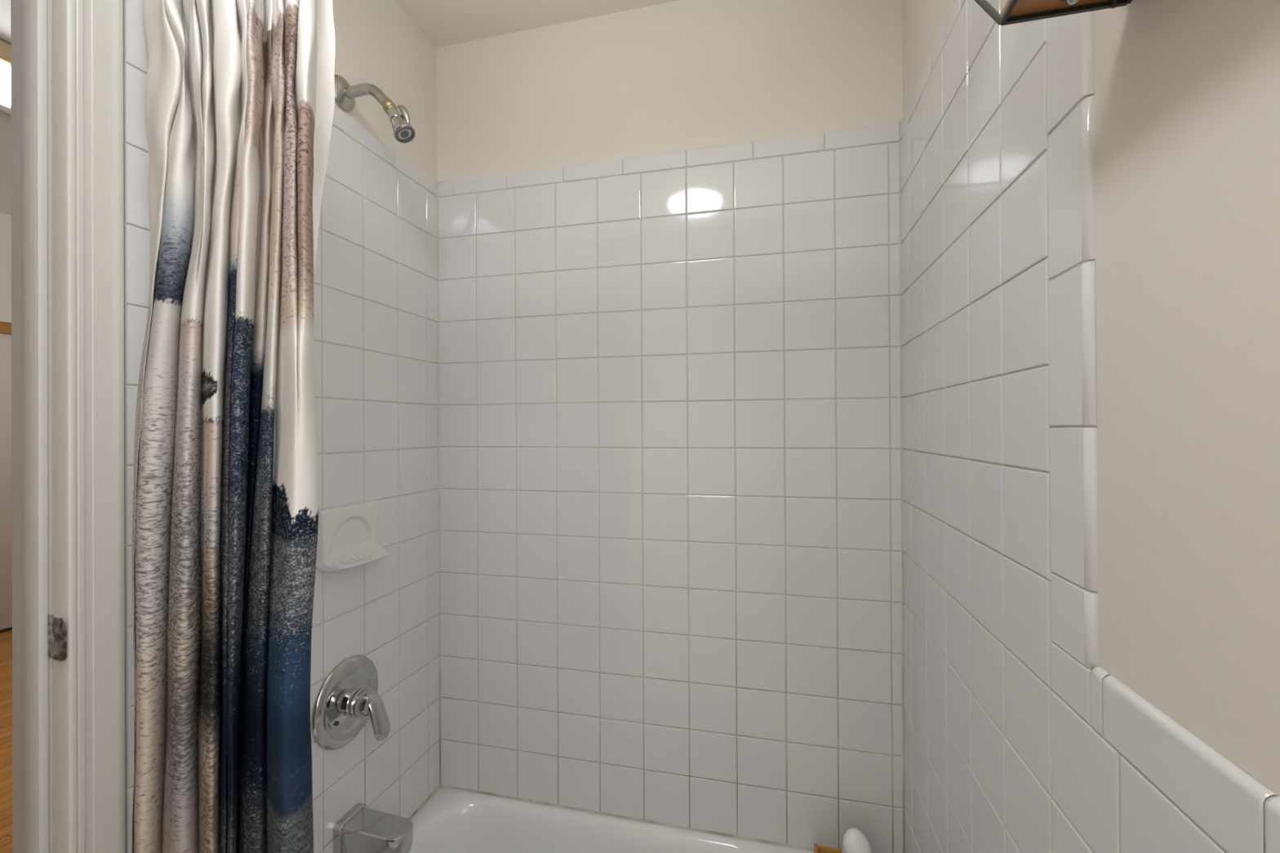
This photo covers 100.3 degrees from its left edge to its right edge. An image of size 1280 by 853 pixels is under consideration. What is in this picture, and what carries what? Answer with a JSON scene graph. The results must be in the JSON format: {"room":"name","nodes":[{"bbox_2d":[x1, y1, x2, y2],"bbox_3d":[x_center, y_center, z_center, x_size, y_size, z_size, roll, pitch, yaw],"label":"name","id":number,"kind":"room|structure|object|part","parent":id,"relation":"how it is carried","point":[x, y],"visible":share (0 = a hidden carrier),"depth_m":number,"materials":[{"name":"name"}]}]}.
{"room":"bathroom","nodes":[
{"label":"bathroom","id":0,"kind":"room"},
{"bbox_2d":[0,0,10,44],"bbox_3d":[-2.780,-2.683,1.549,4.235,0.080,7.200,0,0,14],"label":"ceiling","id":1,"kind":"structure","parent":0,"point":[5,5],"depth_m":3.46,"materials":[{"name":"white paint"}]},
{"bbox_2d":[0,111,11,319],"bbox_3d":[-4.772,-0.622,2.030,0.112,4.020,7.200,0,0,14],"label":"wall","id":2,"kind":"structure","parent":0,"point":[5,220],"depth_m":3.65,"materials":[{"name":"grey paint"}]},
{"bbox_2d":[0,39,11,115],"bbox_3d":[-4.342,-2.375,3.677,0.110,0.470,2.400,0,0,14],"label":"window","id":3,"kind":"structure","parent":2,"relation":"in","point":[5,47],"depth_m":3.67,"materials":[{"name":"white"}]},
{"bbox_3d":[-4.317,-2.157,3.671,0.040,0.035,2.400,0,0,14],"label":"sill","id":4,"kind":"part","parent":3,"relation":"part of","materials":[{"name":"grey paint"}]},
{"bbox_3d":[-4.386,-2.339,3.688,0.020,0.340,2.200,0,0,14],"label":"pane","id":5,"kind":"part","parent":3,"relation":"part of","materials":[{"name":"white"}]},
{"bbox_2d":[0,318,12,633],"bbox_3d":[-4.278,0.333,3.710,0.070,2.115,1.540,0,0,14],"label":"door","id":6,"kind":"structure","parent":2,"relation":"in","point":[6,493],"depth_m":3.62,"materials":[{"name":"beige paint"}]},
{"bbox_2d":[0,630,12,852],"bbox_3d":[-2.718,1.407,1.528,4.320,0.060,7.200,0,0,14],"label":"floor","id":7,"kind":"structure","parent":0,"point":[6,637],"depth_m":2.33,"materials":[{"name":"brown wood"}]},
{"bbox_2d":[123,0,441,852],"bbox_3d":[-0.882,0.182,0.132,0.090,2.382,2.850,0,0,14],"label":"wall","id":8,"kind":"structure","parent":0,"point":[376,285],"depth_m":1.19,"materials":[{"name":"white tile"}]},
{"bbox_2d":[10,0,125,852],"bbox_3d":[-0.761,0.304,0.631,0.120,2.120,1.618,0,0,14],"label":"door frame","id":9,"kind":"structure","parent":8,"relation":"in","point":[67,55],"depth_m":0.67,"materials":[{"name":"paint"}]},
{"bbox_3d":[-0.795,0.305,0.713,0.016,2.120,0.056,0,0,14],"label":"hall casing","id":10,"kind":"part","parent":9,"relation":"part of","materials":[{"name":"paint"}]},
{"bbox_3d":[-0.716,0.260,0.655,0.041,0.052,0.003,0,0,22],"label":"strike plate","id":11,"kind":"part","parent":9,"relation":"part of","materials":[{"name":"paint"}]},
{"bbox_3d":[-0.700,0.304,0.682,0.026,2.120,0.059,0,0,14],"label":"casing","id":12,"kind":"part","parent":9,"relation":"part of","materials":[{"name":"paint"}]},
{"bbox_2d":[311,654,390,750],"bbox_3d":[-0.561,0.564,1.088,0.088,0.175,0.175,0,0,14],"label":"shower valve","id":13,"kind":"object","parent":8,"relation":"attached to","point":[344,702],"visible":1,"depth_m":1.07,"materials":[{"name":"silver metal"}]},
{"bbox_3d":[-0.537,0.588,1.088,0.042,0.098,0.043,0,0,14],"label":"lever","id":14,"kind":"part","parent":13,"relation":"part of","materials":[{"name":"silver metal"}]},
{"bbox_2d":[317,499,391,572],"bbox_3d":[-0.577,0.222,1.101,0.054,0.120,0.158,0,0,14],"label":"soap dish","id":15,"kind":"object","parent":8,"relation":"attached to","point":[348,535],"visible":0.99,"depth_m":1.09,"materials":[{"name":"white ceramic"}]},
{"bbox_2d":[320,541,391,572],"bbox_3d":[-0.576,0.262,1.101,0.052,0.039,0.152,0,0,14],"label":"tray","id":16,"kind":"object","parent":15,"relation":"on","point":[335,555],"depth_m":1.08,"materials":[{"name":"white ceramic"}]},
{"bbox_2d":[333,802,413,852],"bbox_3d":[-0.531,0.829,1.081,0.147,0.070,0.072,0,0,14],"label":"tub spout","id":17,"kind":"object","parent":8,"relation":"attached to","point":[362,829],"visible":1,"depth_m":1.06,"materials":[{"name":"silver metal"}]},
{"bbox_2d":[334,74,415,142],"bbox_3d":[-0.535,-0.647,1.084,0.169,0.150,0.066,0,0,14],"label":"shower","id":18,"kind":"object","parent":8,"relation":"attached to","point":[345,95],"visible":1,"depth_m":1.08,"materials":[{"name":"silver metal"}]},
{"bbox_3d":[-0.556,-0.668,1.090,0.122,0.063,0.021,0,0,14],"label":"shower arm","id":19,"kind":"part","parent":18,"relation":"part of","materials":[{"name":"silver metal"}]},
{"bbox_3d":[-0.475,-0.627,1.075,0.027,0.041,0.014,0,0,14],"label":"adjusting lever","id":20,"kind":"part","parent":18,"relation":"part of","materials":[{"name":"silver metal"}]},
{"bbox_3d":[-0.622,-0.627,1.071,0.009,0.042,0.705,0,0,14],"label":"bullnose trim","id":21,"kind":"part","parent":8,"relation":"part of","materials":[{"name":"white tile"}]},
{"bbox_2d":[395,0,677,47],"bbox_3d":[-0.308,-1.053,-0.058,1.310,0.080,2.950,0,0,14],"label":"ceiling","id":22,"kind":"structure","parent":0,"point":[444,23],"depth_m":1.31,"materials":[{"name":"beige paint"}]},
{"bbox_2d":[436,0,905,852],"bbox_3d":[0.027,0.176,1.323,1.139,2.373,0.105,0,0,14],"label":"wall","id":23,"kind":"structure","parent":0,"point":[669,365],"depth_m":1.26,"materials":[{"name":"white tile"}]},
{"bbox_3d":[0.013,-0.630,1.283,1.125,0.042,0.009,0,0,14],"label":"bullnose trim","id":24,"kind":"part","parent":23,"relation":"part of","materials":[{"name":"white tile"}]},
{"bbox_2d":[897,0,1279,852],"bbox_3d":[0.296,0.175,-0.154,0.104,2.382,2.850,0,0,14],"label":"wall","id":25,"kind":"structure","parent":0,"point":[1089,202],"depth_m":0.47,"materials":[{"name":"white tile"}]},
{"bbox_3d":[0.489,-0.634,0.845,0.009,0.042,0.618,0,0,14],"label":"bullnose trim","id":26,"kind":"part","parent":25,"relation":"part of","materials":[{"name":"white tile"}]},
{"bbox_2d":[974,0,1132,26],"bbox_3d":[0.262,-0.435,0.261,0.174,0.210,0.543,0,0,14],"label":"wall lantern","id":27,"kind":"object","parent":25,"relation":"attached to","point":[1015,11],"visible":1,"depth_m":0.43,"materials":[{"name":"black"}]},
{"bbox_3d":[0.377,-0.336,0.424,0.006,0.005,0.006,0,0,14],"label":"foot knob","id":28,"kind":"part","parent":27,"relation":"part of","materials":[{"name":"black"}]},
{"bbox_3d":[0.408,-0.218,0.510,0.008,0.873,0.070,0,0,10],"label":"edge trim","id":29,"kind":"part","parent":25,"relation":"part of","materials":[{"name":"white tile"}]},
{"bbox_3d":[-0.161,-0.726,0.570,1.139,0.060,0.060,0,0,14],"label":"curtain rod","id":30,"kind":"object","parent":25,"relation":"attached to","visible":0},
{"bbox_2d":[131,0,335,852],"bbox_3d":[-0.522,0.067,0.653,0.329,1.552,0.066,0,0,12],"label":"shower curtain","id":31,"kind":"object","parent":30,"relation":"hanging from","point":[239,97],"visible":1,"depth_m":0.64,"materials":[{"name":"fabric"}]},
{"bbox_3d":[-0.303,1.390,-0.062,1.125,0.060,2.750,0,0,14],"label":"floor","id":32,"kind":"structure","parent":0,"visible":0},
{"bbox_2d":[408,786,813,852],"bbox_3d":[-0.060,1.152,0.943,1.122,0.420,0.680,0,0,14],"label":"bathtub","id":33,"kind":"object","parent":32,"relation":"on","point":[452,820],"visible":1,"depth_m":1.29,"materials":[{"name":"white ceramic"}]},
{"bbox_2d":[813,843,841,852],"bbox_3d":[0.434,0.912,1.082,0.149,0.054,0.076,0,0,14],"label":"caddy","id":34,"kind":"object","parent":33,"relation":"on","point":[817,849],"visible":0.94,"depth_m":1.12,"materials":[{"name":"brown wood"}]},
{"bbox_3d":[0.365,0.913,1.099,0.007,0.054,0.076,0,0,14],"label":"panel","id":35,"kind":"part","parent":34,"relation":"part of","materials":[{"name":"orange wood"}]},
{"bbox_3d":[0.442,0.914,1.116,0.135,0.051,0.007,0,0,14],"label":"long panel","id":36,"kind":"part","parent":34,"relation":"part of","materials":[{"name":"orange wood"}]},
{"bbox_2d":[841,827,871,852],"bbox_3d":[0.439,0.876,1.080,0.064,0.114,0.046,0,0,14],"label":"bottle","id":37,"kind":"object","parent":34,"relation":"in","point":[854,841],"visible":1,"depth_m":1.07,"materials":[{"name":"white plastic"}]}
]}

